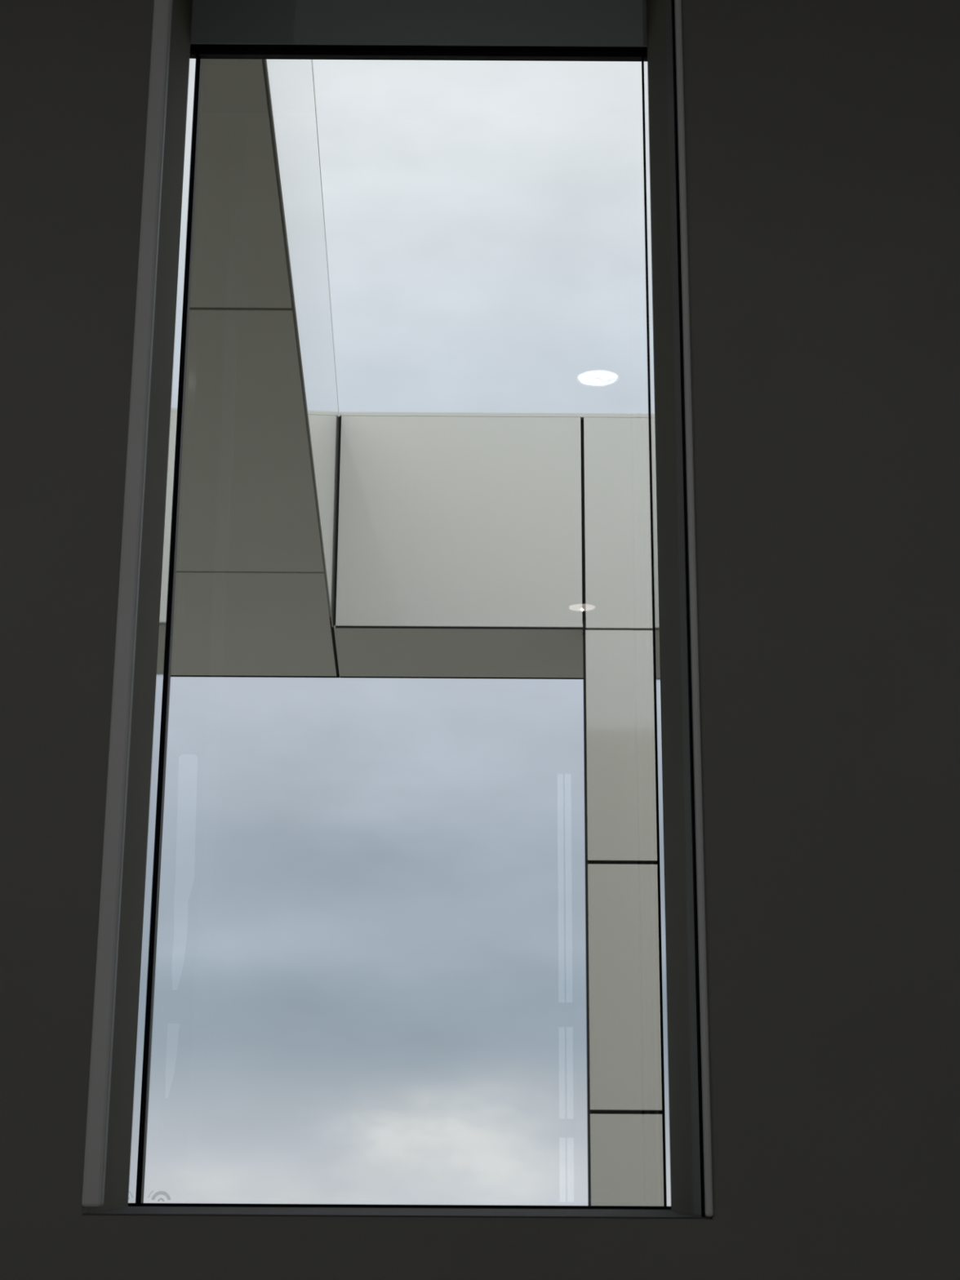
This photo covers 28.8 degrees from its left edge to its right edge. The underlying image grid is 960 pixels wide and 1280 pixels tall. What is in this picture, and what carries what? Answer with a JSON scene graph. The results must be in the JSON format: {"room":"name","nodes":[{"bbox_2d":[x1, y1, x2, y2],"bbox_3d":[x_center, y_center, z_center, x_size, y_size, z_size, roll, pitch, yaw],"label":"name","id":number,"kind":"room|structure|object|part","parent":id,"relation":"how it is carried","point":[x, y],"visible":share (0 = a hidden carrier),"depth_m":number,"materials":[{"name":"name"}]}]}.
{"room":"building interior","nodes":[
{"label":"building interior","id":0,"kind":"room"},
{"bbox_2d":[0,0,959,1279],"bbox_3d":[-0.009,1.482,2.157,8.500,8.300,0.450,0,-16,0],"label":"wall","id":1,"kind":"structure","parent":0,"point":[822,137],"depth_m":2.34,"materials":[{"name":"paint"}]},
{"bbox_2d":[81,0,172,1207],"bbox_3d":[-0.439,-0.573,2.497,0.024,2.544,0.018,0,-16,0],"label":"trim","id":2,"kind":"structure","parent":1,"relation":"attached to","point":[105,980],"depth_m":2.33,"materials":[{"name":"metal"}]},
{"bbox_2d":[82,0,712,1218],"bbox_3d":[-0.090,-0.325,2.634,0.734,2.163,0.404,0,-16,0],"label":"window","id":3,"kind":"structure","parent":1,"relation":"in","point":[516,30],"depth_m":2.64,"materials":[{"name":"black metal"}]},
{"bbox_3d":[-0.095,0.709,2.321,0.724,0.002,0.352,0,-16,0],"label":"sill","id":4,"kind":"part","parent":3,"relation":"part of","materials":[{"name":"metal"}]},
{"bbox_3d":[-0.093,-1.131,2.950,0.705,0.441,0.002,0,-16,0],"label":"head panel","id":5,"kind":"part","parent":3,"relation":"part of","materials":[{"name":"black metal"}]},
{"bbox_3d":[-0.095,-0.936,2.998,0.707,0.010,0.013,0,-16,0],"label":"frame","id":6,"kind":"part","parent":3,"relation":"part of","materials":[{"name":"metal"}]},
{"bbox_2d":[674,0,713,1217],"bbox_3d":[0.271,-0.566,2.494,0.009,2.550,0.014,0,-16,0],"label":"trim","id":7,"kind":"structure","parent":1,"relation":"attached to","point":[708,1175],"depth_m":2.33,"materials":[{"name":"metal"}]},
{"label":"outside","id":8,"kind":"structure","parent":0,"visible":0},
{"bbox_3d":[-0.078,12.951,27.537,120.000,0.200,180.000,0,-16,0],"label":"ground","id":9,"kind":"structure","parent":8,"visible":0},
{"bbox_2d":[170,58,663,1206],"bbox_3d":[-1.239,2.332,5.716,5.950,8.556,6.847,0,-16,0],"label":"facade","id":10,"kind":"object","parent":9,"relation":"on","point":[316,539],"visible":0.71,"depth_m":8.68,"materials":[{"name":"grey metal"}]},
{"bbox_3d":[-1.171,-1.331,4.435,1.425,0.030,2.408,0,-16,0],"label":"soffit panel","id":11,"kind":"part","parent":10,"relation":"part of","materials":[{"name":"grey metal"}]},
{"bbox_3d":[-1.226,-0.658,6.857,1.324,0.030,2.589,0,-16,0],"label":"soffit panel","id":12,"kind":"part","parent":10,"relation":"part of","materials":[{"name":"grey metal"}]},
{"bbox_3d":[-1.284,-0.067,8.984,1.214,0.030,1.794,0,-16,0],"label":"soffit panel","id":13,"kind":"part","parent":10,"relation":"part of","materials":[{"name":"grey metal"}]},
{"bbox_3d":[-2.470,0.176,9.860,3.462,0.023,0.012,0,-16,0],"label":"edge trim","id":14,"kind":"part","parent":10,"relation":"part of","materials":[{"name":"grey metal"}]},
{"bbox_3d":[-0.581,-1.372,6.249,0.021,1.085,5.894,1,-16,-2],"label":"panel","id":15,"kind":"part","parent":10,"relation":"part of","materials":[{"name":"white metal"}]},
{"bbox_3d":[-0.071,0.058,9.404,1.335,0.028,0.939,0,-16,0],"label":"soffit panel","id":16,"kind":"part","parent":10,"relation":"part of","materials":[{"name":"grey metal"}]},
{"bbox_3d":[-0.097,-0.579,9.103,1.179,1.077,0.030,0,-16,0],"label":"panel","id":17,"kind":"part","parent":10,"relation":"part of","materials":[{"name":"grey metal"}]},
{"bbox_3d":[-0.097,-0.059,8.946,1.185,0.010,0.004,0,-16,0],"label":"edge trim","id":18,"kind":"part","parent":10,"relation":"part of","materials":[{"name":"grey metal"}]},
{"bbox_3d":[0.491,0.194,9.860,2.456,0.023,0.012,0,-16,0],"label":"edge trim","id":19,"kind":"part","parent":10,"relation":"part of","materials":[{"name":"grey metal"}]},
{"bbox_3d":[0.482,3.550,8.004,0.012,7.435,0.116,0,-16,0],"label":"edge trim","id":20,"kind":"part","parent":10,"relation":"part of","materials":[{"name":"black metal"}]},
{"bbox_3d":[1.106,-0.571,9.102,1.195,1.080,0.030,0,-16,0],"label":"panel","id":21,"kind":"part","parent":10,"relation":"part of","materials":[{"name":"grey metal"}]},
{"bbox_3d":[1.099,0.491,8.807,1.197,1.105,0.030,0,-16,0],"label":"panel","id":22,"kind":"part","parent":10,"relation":"part of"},
{"bbox_3d":[1.092,1.571,8.507,1.197,1.100,0.030,0,-16,0],"label":"panel","id":23,"kind":"part","parent":10,"relation":"part of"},
{"bbox_3d":[1.086,2.648,8.207,1.197,1.100,0.030,0,-16,0],"label":"panel","id":24,"kind":"part","parent":10,"relation":"part of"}
]}

